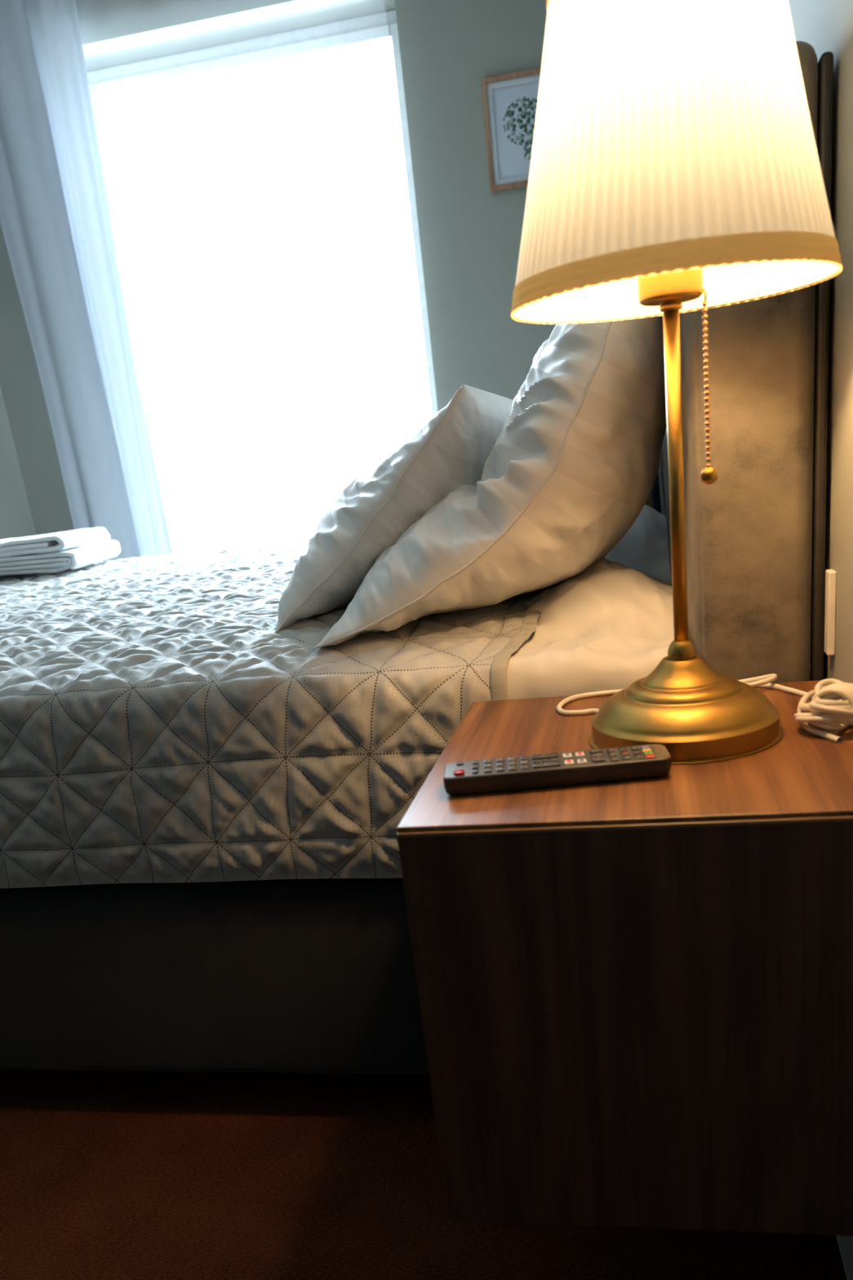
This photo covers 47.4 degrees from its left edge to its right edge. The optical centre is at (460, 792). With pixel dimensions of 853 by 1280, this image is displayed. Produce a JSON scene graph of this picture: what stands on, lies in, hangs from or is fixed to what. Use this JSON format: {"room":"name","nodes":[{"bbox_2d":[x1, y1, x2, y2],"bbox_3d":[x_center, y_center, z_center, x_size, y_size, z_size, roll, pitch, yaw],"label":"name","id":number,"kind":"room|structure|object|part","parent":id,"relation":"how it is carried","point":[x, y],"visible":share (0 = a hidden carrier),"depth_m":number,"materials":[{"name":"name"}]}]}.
{"room":"hotel room","nodes":[
{"label":"hotel room","id":0,"kind":"room"},
{"bbox_2d":[0,386,35,539],"bbox_3d":[-2.359,-0.322,0.451,0.150,2.600,7.480,-3,19,11],"label":"wall","id":1,"kind":"structure","parent":0,"point":[15,517],"depth_m":3.67,"materials":[{"name":"grey paint"}]},
{"bbox_2d":[0,0,556,555],"bbox_3d":[-0.463,-1.598,3.534,2.513,2.600,0.280,-3,19,11],"label":"wall","id":2,"kind":"structure","parent":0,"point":[470,235],"depth_m":3.19,"materials":[{"name":"grey paint"}]},
{"bbox_2d":[86,9,437,555],"bbox_3d":[-0.645,-1.535,3.680,1.195,2.185,0.072,-3,19,11],"label":"window","id":3,"kind":"structure","parent":2,"relation":"attached to","point":[378,28],"depth_m":3.39,"materials":[{"name":"white paint"}]},
{"bbox_3d":[-0.755,-2.505,3.335,1.075,0.035,0.052,-3,19,11],"label":"sash rail","id":4,"kind":"part","parent":3,"relation":"part of","materials":[{"name":"white paint"}]},
{"bbox_2d":[480,67,541,192],"bbox_3d":[0.204,-2.094,3.072,0.248,0.310,0.021,-3,19,11],"label":"picture frame","id":5,"kind":"object","parent":2,"relation":"attached to","point":[510,100],"visible":0.55,"depth_m":3.08,"materials":[{"name":"brown wood"}]},
{"bbox_3d":[0.089,-2.089,3.094,0.015,0.310,0.021,-3,19,11],"label":"frame","id":6,"kind":"part","parent":5,"relation":"part of","materials":[{"name":"brown wood"}]},
{"bbox_3d":[0.219,-1.956,3.120,0.218,0.015,0.021,-3,19,11],"label":"frame rail","id":7,"kind":"part","parent":5,"relation":"part of","materials":[{"name":"brown wood"}]},
{"bbox_3d":[0.188,-2.233,3.024,0.218,0.015,0.021,-3,19,11],"label":"frame rail","id":8,"kind":"part","parent":5,"relation":"part of","materials":[{"name":"brown wood"}]},
{"bbox_2d":[492,80,540,180],"bbox_3d":[0.205,-2.097,3.079,0.216,0.278,0.002,-3,19,11],"label":"print","id":9,"kind":"object","parent":5,"relation":"on","point":[514,103],"depth_m":3.08},
{"bbox_2d":[0,1069,847,1279],"bbox_3d":[-0.962,0.872,0.640,3.013,0.060,7.480,-3,19,11],"label":"floor","id":10,"kind":"structure","parent":0,"point":[104,1175],"depth_m":1.30,"materials":[{"name":"brown wood"}]},
{"bbox_2d":[0,40,833,1074],"bbox_3d":[-0.504,-0.378,2.130,2.158,1.228,1.842,-3,19,11],"label":"bed","id":11,"kind":"object","parent":10,"relation":"on","point":[304,975],"visible":0.28,"depth_m":1.31,"materials":[{"name":"grey fabric"}]},
{"bbox_2d":[0,542,540,888],"bbox_3d":[-0.678,-0.317,2.170,1.865,0.324,1.854,-3,19,11],"label":"bedspread","id":12,"kind":"object","parent":11,"relation":"on","point":[157,725],"visible":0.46,"depth_m":1.25,"materials":[{"name":"grey fabric"}]},
{"bbox_2d":[0,539,120,575],"bbox_3d":[-1.255,-0.653,2.757,0.529,0.059,0.311,-3,19,11],"label":"towel","id":13,"kind":"object","parent":12,"relation":"on","point":[86,555],"visible":0.95,"depth_m":2.60,"materials":[{"name":"white fabric"}]},
{"bbox_2d":[0,527,110,558],"bbox_3d":[-1.272,-0.695,2.744,0.508,0.048,0.307,-3,19,11],"label":"towel","id":14,"kind":"object","parent":13,"relation":"on","point":[58,541],"visible":1,"depth_m":2.60,"materials":[{"name":"white fabric"}]},
{"bbox_2d":[275,384,513,633],"bbox_3d":[-0.072,-0.480,1.607,0.333,0.300,0.681,-3,19,11],"label":"pillow","id":15,"kind":"object","parent":12,"relation":"on","point":[451,451],"visible":0.62,"depth_m":1.33,"materials":[{"name":"white fabric"}]},
{"bbox_2d":[312,315,666,648],"bbox_3d":[0.075,-0.508,1.425,0.468,0.442,0.680,-3,19,11],"label":"pillow","id":16,"kind":"object","parent":12,"relation":"on","point":[573,464],"visible":0.84,"depth_m":1.18,"materials":[{"name":"white fabric"}]},
{"bbox_2d":[506,505,674,699],"bbox_3d":[0.178,-0.377,1.978,0.474,0.378,1.781,-3,19,11],"label":"sheet","id":17,"kind":"object","parent":11,"relation":"on","point":[606,626],"visible":0.23,"depth_m":1.22,"materials":[{"name":"white fabric"}]},
{"bbox_2d":[644,450,665,515],"bbox_3d":[0.252,-0.620,1.828,0.261,0.251,0.090,-3,19,11],"label":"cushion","id":18,"kind":"object","parent":17,"relation":"on","point":[655,500],"visible":0.04,"depth_m":1.82,"materials":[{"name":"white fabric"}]},
{"bbox_3d":[0.472,-0.465,1.925,0.136,1.138,1.842,-3,19,11],"label":"headboard","id":19,"kind":"part","parent":11,"relation":"part of","materials":[{"name":"beige fabric"}]},
{"bbox_3d":[0.547,-0.442,1.922,0.012,1.162,1.820,-3,19,11],"label":"panel","id":20,"kind":"part","parent":11,"relation":"part of","materials":[{"name":"black"}]},
{"bbox_2d":[787,0,852,683],"bbox_3d":[0.254,-0.438,-0.054,0.150,2.600,7.480,-3,19,11],"label":"wall","id":21,"kind":"structure","parent":0,"point":[826,25],"depth_m":0.95,"materials":[{"name":"grey paint"}]},
{"bbox_2d":[396,680,852,1235],"bbox_3d":[0.197,0.135,0.974,0.399,0.387,0.398,-3,19,11],"label":"nightstand","id":22,"kind":"object","parent":21,"relation":"attached to","point":[636,997],"visible":0.88,"depth_m":0.79,"materials":[{"name":"brown wood"}]},
{"bbox_2d":[443,744,671,796],"bbox_3d":[0.082,-0.020,0.831,0.191,0.020,0.044,-5,19,3],"label":"remote control","id":23,"kind":"object","parent":22,"relation":"on","point":[598,766],"visible":1,"depth_m":0.81,"materials":[{"name":"black plastic"}]},
{"bbox_2d":[511,0,852,763],"bbox_3d":[0.207,-0.345,0.842,0.313,0.599,0.313,-3,19,11],"label":"table lamp","id":24,"kind":"object","parent":22,"relation":"on","point":[675,170],"visible":1,"depth_m":0.69,"materials":[{"name":"white fabric"}]},
{"bbox_3d":[0.161,-0.513,0.763,0.262,0.220,0.262,-3,19,11],"label":"lamp shade","id":25,"kind":"part","parent":24,"relation":"part of","materials":[{"name":"white fabric"}]},
{"bbox_3d":[0.172,-0.417,0.796,0.263,0.020,0.263,-3,19,11],"label":"trim","id":26,"kind":"part","parent":24,"relation":"part of","materials":[{"name":"white"}]},
{"bbox_3d":[0.241,-0.101,1.021,0.282,0.017,0.132,-3,19,11],"label":"power cord","id":27,"kind":"part","parent":24,"relation":"part of","materials":[{"name":"white plastic"}]},
{"bbox_3d":[0.206,-0.340,0.814,0.005,0.130,0.004,-3,19,11],"label":"pull chain","id":28,"kind":"part","parent":24,"relation":"part of","materials":[{"name":"metal"}]},
{"bbox_2d":[824,568,836,655],"bbox_3d":[0.395,-0.192,1.036,0.008,0.089,0.020,-3,19,11],"label":"wall plate","id":29,"kind":"object","parent":21,"relation":"attached to","point":[830,575],"visible":1,"depth_m":1.03,"materials":[{"name":"white plastic"}]},
{"bbox_2d":[835,1235,852,1279],"bbox_3d":[0.300,0.768,0.335,0.012,0.070,7.000,-3,19,11],"label":"baseboard","id":30,"kind":"structure","parent":21,"relation":"attached to","point":[845,1242],"depth_m":1.06,"materials":[{"name":"white paint"}]},
{"bbox_3d":[-1.242,-1.637,-0.227,3.013,0.080,7.480,-3,19,11],"label":"ceiling","id":31,"kind":"structure","parent":0,"visible":0},
{"bbox_3d":[-0.957,-2.706,2.958,1.840,0.040,0.060,-3,19,11],"label":"rail","id":32,"kind":"object","parent":31,"relation":"attached to","visible":0},
{"bbox_2d":[0,0,164,561],"bbox_3d":[-1.312,-1.471,3.455,0.439,2.530,0.060,-4,19,6],"label":"curtain","id":33,"kind":"object","parent":32,"relation":"hanging from","point":[55,222],"visible":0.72,"depth_m":3.35,"materials":[{"name":"white fabric"}]}
]}

